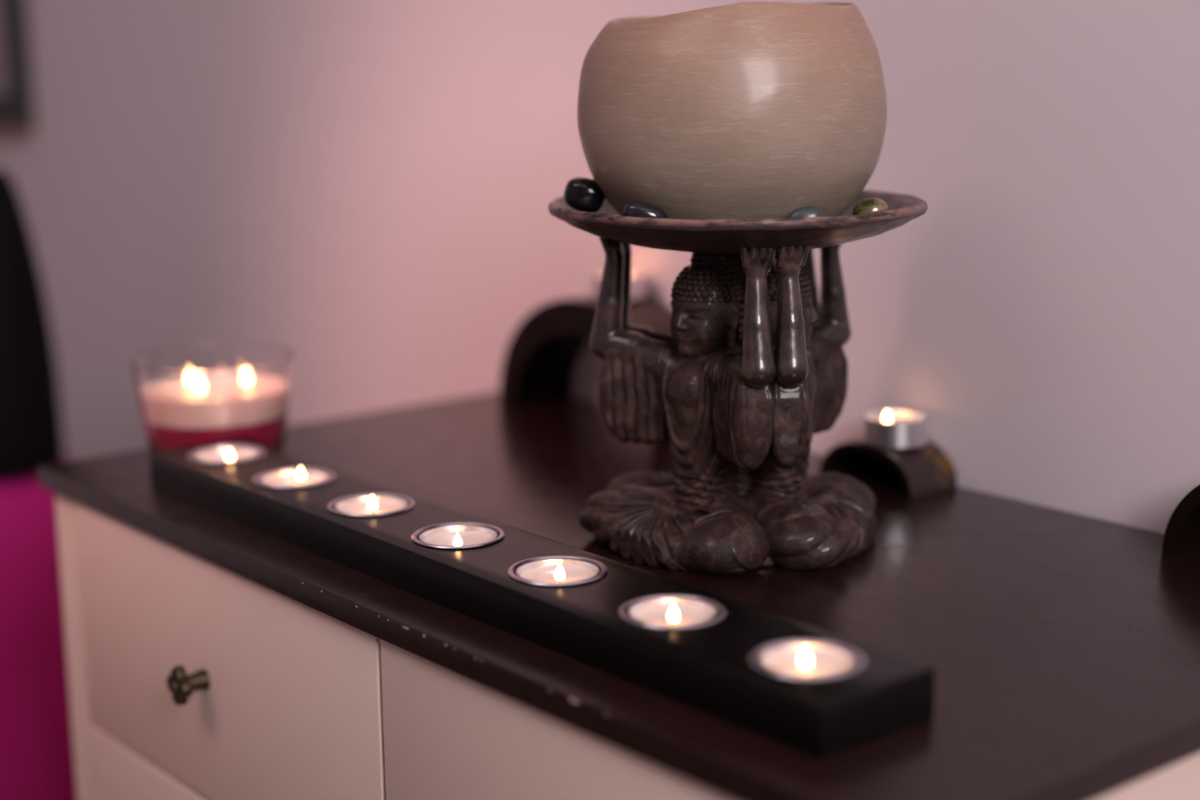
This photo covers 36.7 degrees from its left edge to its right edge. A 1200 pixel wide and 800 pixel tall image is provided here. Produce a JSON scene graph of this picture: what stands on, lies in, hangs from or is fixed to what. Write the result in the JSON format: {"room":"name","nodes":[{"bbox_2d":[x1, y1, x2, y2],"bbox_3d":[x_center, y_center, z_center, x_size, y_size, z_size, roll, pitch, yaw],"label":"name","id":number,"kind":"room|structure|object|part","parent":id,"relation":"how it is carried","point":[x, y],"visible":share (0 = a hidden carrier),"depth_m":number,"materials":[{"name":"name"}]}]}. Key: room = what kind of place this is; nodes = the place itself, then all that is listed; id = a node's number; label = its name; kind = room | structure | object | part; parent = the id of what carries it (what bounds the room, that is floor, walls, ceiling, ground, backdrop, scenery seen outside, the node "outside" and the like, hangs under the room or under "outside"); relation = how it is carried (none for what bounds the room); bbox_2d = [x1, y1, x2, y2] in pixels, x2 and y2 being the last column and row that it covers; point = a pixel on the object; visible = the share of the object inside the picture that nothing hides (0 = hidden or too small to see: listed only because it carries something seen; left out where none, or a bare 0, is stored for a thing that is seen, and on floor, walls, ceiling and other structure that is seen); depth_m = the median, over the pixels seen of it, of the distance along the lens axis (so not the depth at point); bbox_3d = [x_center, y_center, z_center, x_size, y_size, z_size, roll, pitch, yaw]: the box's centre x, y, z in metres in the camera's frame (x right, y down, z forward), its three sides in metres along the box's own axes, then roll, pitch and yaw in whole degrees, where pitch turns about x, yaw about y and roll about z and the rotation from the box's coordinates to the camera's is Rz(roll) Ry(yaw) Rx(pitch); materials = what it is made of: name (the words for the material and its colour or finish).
{"room":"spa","nodes":[
{"label":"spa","id":0,"kind":"room"},
{"bbox_2d":[0,0,1199,533],"bbox_3d":[0.049,-0.454,1.272,0.071,2.490,3.800,-10,15,-39],"label":"wall","id":1,"kind":"structure","parent":0,"point":[362,190],"depth_m":1.42,"materials":[{"name":"paint"}]},
{"bbox_2d":[0,0,34,131],"bbox_3d":[-0.816,-0.609,2.236,0.020,0.535,0.439,-10,15,-39],"label":"framed picture","id":2,"kind":"object","parent":1,"relation":"attached to","point":[16,102],"visible":1,"depth_m":2.11,"materials":[{"name":"black wood"}]},
{"bbox_2d":[0,0,7,94],"bbox_3d":[-0.811,-0.615,2.239,0.006,0.464,0.385,-10,15,-39],"label":"print","id":3,"kind":"object","parent":2,"relation":"attached to","point":[3,6],"depth_m":2.15,"materials":[{"name":"grey"}]},
{"bbox_3d":[-1.131,0.997,0.558,3.027,0.047,3.800,-10,15,-39],"label":"floor","id":4,"kind":"structure","parent":0,"visible":0},
{"bbox_2d":[0,455,76,799],"bbox_3d":[-0.716,0.375,1.823,0.288,0.663,0.450,-10,15,-39],"label":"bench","id":5,"kind":"object","parent":4,"relation":"on","point":[37,759],"visible":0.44,"depth_m":1.70,"materials":[{"name":"fabric"}]},
{"bbox_2d":[0,168,64,479],"bbox_3d":[-0.568,-0.074,1.677,0.120,0.280,0.120,-10,15,-39],"label":"chair back","id":6,"kind":"object","parent":5,"relation":"on","point":[31,427],"visible":0.99,"depth_m":1.65,"materials":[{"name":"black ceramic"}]},
{"bbox_2d":[38,391,1199,799],"bbox_3d":[0.022,0.454,1.100,0.422,0.779,0.750,-10,15,-39],"label":"dresser","id":7,"kind":"object","parent":4,"relation":"on","point":[210,655],"visible":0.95,"depth_m":0.92,"materials":[{"name":"brown wood"}]},
{"bbox_3d":[-0.332,0.432,1.261,0.033,0.765,0.043,-10,15,-39],"label":"post","id":8,"kind":"part","parent":7,"relation":"part of","materials":[{"name":"beige paint"}]},
{"bbox_3d":[-0.210,0.332,1.079,0.027,0.190,0.354,-10,15,-39],"label":"drawer","id":9,"kind":"part","parent":7,"relation":"part of","materials":[{"name":"beige paint"}]},
{"bbox_3d":[-0.236,0.163,1.037,0.022,0.024,0.024,-10,15,-39],"label":"knob","id":10,"kind":"part","parent":7,"relation":"part of","materials":[{"name":"brown metal"}]},
{"bbox_2d":[132,343,292,451],"bbox_3d":[-0.255,0.005,1.199,0.104,0.068,0.104,-10,15,-39],"label":"glass candle","id":11,"kind":"object","parent":7,"relation":"on","point":[189,395],"visible":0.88,"depth_m":1.16,"materials":[{"name":"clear glass"}]},
{"bbox_3d":[-0.212,0.162,1.045,0.027,0.150,0.354,-10,15,-39],"label":"drawer","id":12,"kind":"part","parent":7,"relation":"part of","materials":[{"name":"beige paint"}]},
{"bbox_2d":[149,437,934,759],"bbox_3d":[-0.073,0.080,0.928,0.066,0.024,0.575,-10,15,-38],"label":"tealight holder","id":13,"kind":"object","parent":7,"relation":"on","point":[712,667],"visible":0.98,"depth_m":0.83,"materials":[{"name":"black wood"}]},
{"bbox_2d":[187,444,265,462],"bbox_3d":[-0.230,0.041,1.116,0.048,0.017,0.048,-10,15,-38],"label":"metal cup","id":14,"kind":"object","parent":13,"relation":"on","point":[191,450],"depth_m":1.12,"materials":[{"name":"silver metal"}]},
{"bbox_2d":[194,447,259,460],"bbox_3d":[-0.230,0.038,1.115,0.040,0.022,0.040,-10,15,-39],"label":"tealight","id":15,"kind":"object","parent":13,"relation":"in","point":[221,453],"visible":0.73,"depth_m":1.13,"materials":[{"name":"white wax"}]},
{"bbox_2d":[260,466,328,485],"bbox_3d":[-0.178,0.050,1.053,0.040,0.022,0.040,-10,15,-39],"label":"tealight","id":16,"kind":"object","parent":13,"relation":"in","point":[289,477],"visible":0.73,"depth_m":1.06,"materials":[{"name":"white wax"}]},
{"bbox_2d":[253,467,335,487],"bbox_3d":[-0.178,0.053,1.053,0.048,0.017,0.048,-10,15,-38],"label":"metal cup","id":17,"kind":"object","parent":13,"relation":"on","point":[331,471],"depth_m":1.05,"materials":[{"name":"silver metal"}]},
{"bbox_2d":[334,494,407,513],"bbox_3d":[-0.125,0.062,0.990,0.040,0.023,0.040,-10,15,-39],"label":"tealight","id":18,"kind":"object","parent":13,"relation":"in","point":[371,504],"visible":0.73,"depth_m":1.00,"materials":[{"name":"white wax"}]},
{"bbox_2d":[327,493,414,516],"bbox_3d":[-0.125,0.065,0.991,0.048,0.017,0.048,-10,15,-38],"label":"metal cup","id":19,"kind":"object","parent":13,"relation":"on","point":[409,511],"depth_m":0.99,"materials":[{"name":"silver metal"}]},
{"bbox_2d":[419,525,496,545],"bbox_3d":[-0.073,0.075,0.927,0.040,0.022,0.040,-10,15,-39],"label":"tealight","id":20,"kind":"object","parent":13,"relation":"in","point":[455,535],"visible":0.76,"depth_m":0.94,"materials":[{"name":"white wax"}]},
{"bbox_2d":[411,522,504,548],"bbox_3d":[-0.073,0.077,0.928,0.048,0.017,0.048,-10,15,-38],"label":"metal cup","id":21,"kind":"object","parent":13,"relation":"on","point":[417,528],"depth_m":0.93,"materials":[{"name":"silver metal"}]},
{"bbox_2d":[516,559,598,582],"bbox_3d":[-0.020,0.087,0.865,0.040,0.022,0.040,-10,15,-39],"label":"tealight","id":22,"kind":"object","parent":13,"relation":"in","point":[548,570],"visible":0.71,"depth_m":0.87,"materials":[{"name":"white wax"}]},
{"bbox_2d":[508,555,607,585],"bbox_3d":[-0.020,0.089,0.865,0.048,0.017,0.048,-10,15,-38],"label":"metal cup","id":23,"kind":"object","parent":13,"relation":"on","point":[515,561],"depth_m":0.87,"materials":[{"name":"silver metal"}]},
{"bbox_2d":[628,598,717,624],"bbox_3d":[0.032,0.099,0.802,0.040,0.022,0.040,-10,15,-39],"label":"tealight","id":24,"kind":"object","parent":13,"relation":"in","point":[660,611],"visible":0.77,"depth_m":0.81,"materials":[{"name":"white wax"}]},
{"bbox_2d":[619,594,726,628],"bbox_3d":[0.032,0.101,0.802,0.048,0.017,0.048,-10,15,-38],"label":"metal cup","id":25,"kind":"object","parent":13,"relation":"on","point":[626,601],"depth_m":0.80,"materials":[{"name":"silver metal"}]},
{"bbox_2d":[758,643,856,674],"bbox_3d":[0.085,0.110,0.739,0.040,0.023,0.040,-10,15,-39],"label":"tealight","id":26,"kind":"object","parent":13,"relation":"in","point":[791,658],"visible":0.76,"depth_m":0.74,"materials":[{"name":"white wax"}]},
{"bbox_2d":[749,639,865,679],"bbox_3d":[0.085,0.113,0.740,0.048,0.017,0.048,-10,15,-38],"label":"metal cup","id":27,"kind":"object","parent":13,"relation":"on","point":[757,671],"depth_m":0.73,"materials":[{"name":"silver metal"}]},
{"bbox_3d":[-0.002,0.210,0.796,0.027,0.150,0.297,-10,15,-39],"label":"drawer","id":28,"kind":"part","parent":7,"relation":"part of","materials":[{"name":"beige paint"}]},
{"bbox_2d":[500,296,671,405],"bbox_3d":[0.006,-0.031,1.313,0.052,0.087,0.198,-10,15,-39],"label":"candle holder","id":29,"kind":"object","parent":7,"relation":"on","point":[541,354],"visible":0.44,"depth_m":1.35,"materials":[{"name":"brown paint"}]},
{"bbox_2d":[592,271,646,299],"bbox_3d":[0.014,-0.087,1.299,0.040,0.027,0.040,-10,15,-39],"label":"tealight","id":30,"kind":"object","parent":29,"relation":"on","point":[638,279],"visible":0.38,"depth_m":1.29,"materials":[{"name":"silver metal"}]},
{"bbox_2d":[548,190,927,575],"bbox_3d":[0.074,-0.015,0.983,0.201,0.187,0.201,7,14,33],"label":"stand","id":31,"kind":"object","parent":7,"relation":"on","point":[753,365],"visible":1,"depth_m":0.95,"materials":[{"name":"wood"}]},
{"bbox_2d":[564,177,604,211],"bbox_3d":[-0.008,-0.108,0.955,0.022,0.019,0.019,0,11,4],"label":"pebble","id":32,"kind":"object","parent":31,"relation":"on","point":[580,193],"visible":0.95,"depth_m":0.95,"materials":[{"name":"black stone"}]},
{"bbox_3d":[0.011,-0.058,0.986,0.034,0.076,0.021,4,12,22],"label":"raised arm","id":33,"kind":"part","parent":31,"relation":"part of","materials":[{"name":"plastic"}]},
{"bbox_3d":[0.015,-0.061,1.000,0.034,0.076,0.021,2,12,12],"label":"raised arm","id":34,"kind":"part","parent":31,"relation":"part of","materials":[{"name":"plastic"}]},
{"bbox_2d":[622,201,667,218],"bbox_3d":[0.022,-0.091,0.904,0.023,0.017,0.012,0,11,5],"label":"pebble","id":35,"kind":"object","parent":31,"relation":"on","point":[641,209],"visible":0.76,"depth_m":0.90,"materials":[{"name":"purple stone"}]},
{"bbox_2d":[577,2,886,219],"bbox_3d":[0.070,-0.148,0.957,0.163,0.121,0.162,-10,15,-39],"label":"bowl","id":36,"kind":"object","parent":31,"relation":"on","point":[742,110],"visible":0.85,"depth_m":0.89,"materials":[{"name":"beige ceramic"}]},
{"bbox_3d":[0.073,-0.094,0.967,0.201,0.026,0.201,-10,15,-39],"label":"dish","id":37,"kind":"part","parent":31,"relation":"part of","materials":[{"name":"brown wood"}]},
{"bbox_3d":[0.078,-0.044,0.912,0.021,0.076,0.034,-4,12,-15],"label":"raised arm","id":38,"kind":"part","parent":31,"relation":"part of","materials":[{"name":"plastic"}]},
{"bbox_3d":[0.094,-0.045,0.915,0.021,0.076,0.034,-2,11,-7],"label":"raised arm","id":39,"kind":"part","parent":31,"relation":"part of","materials":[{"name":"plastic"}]},
{"bbox_2d":[787,206,824,217],"bbox_3d":[0.102,-0.089,0.893,0.020,0.015,0.013,0,11,3],"label":"pebble","id":40,"kind":"object","parent":31,"relation":"on","point":[806,211],"visible":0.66,"depth_m":0.89,"materials":[{"name":"grey stone"}]},
{"bbox_3d":[0.114,-0.067,1.023,0.034,0.076,0.021,-10,15,-39],"label":"raised arm","id":41,"kind":"part","parent":31,"relation":"part of","materials":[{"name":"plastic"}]},
{"bbox_3d":[0.126,-0.064,1.010,0.021,0.076,0.034,10,16,44],"label":"raised arm","id":42,"kind":"part","parent":31,"relation":"part of","materials":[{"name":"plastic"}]},
{"bbox_2d":[852,198,888,214],"bbox_3d":[0.141,-0.098,0.941,0.019,0.014,0.014,0,11,3],"label":"pebble","id":43,"kind":"object","parent":31,"relation":"on","point":[869,205],"visible":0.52,"depth_m":0.94,"materials":[{"name":"green stone"}]},
{"bbox_2d":[819,439,956,497],"bbox_3d":[0.178,0.037,1.120,0.042,0.026,0.076,-10,15,-39],"label":"candle holder","id":44,"kind":"object","parent":7,"relation":"on","point":[926,469],"visible":0.76,"depth_m":1.10,"materials":[{"name":"brown paint"}]},
{"bbox_3d":[0.193,0.037,1.133,0.003,0.022,0.066,-10,15,-39],"label":"panel","id":45,"kind":"part","parent":44,"relation":"part of","materials":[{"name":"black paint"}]},
{"bbox_2d":[864,410,929,448],"bbox_3d":[0.182,0.016,1.111,0.040,0.020,0.040,-10,15,-39],"label":"tealight","id":46,"kind":"object","parent":44,"relation":"on","point":[892,429],"visible":1,"depth_m":1.10,"materials":[{"name":"silver metal"}]},
{"bbox_3d":[0.273,0.492,0.842,0.360,0.730,0.017,-10,15,-39],"label":"panel","id":47,"kind":"part","parent":7,"relation":"part of","materials":[{"name":"beige paint"}]},
{"bbox_2d":[1162,484,1199,556],"bbox_3d":[0.356,0.062,0.913,0.035,0.057,0.139,-10,15,-39],"label":"candle holder","id":48,"kind":"object","parent":7,"relation":"on","point":[1182,532],"visible":1,"depth_m":0.95,"materials":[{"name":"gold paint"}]}
]}

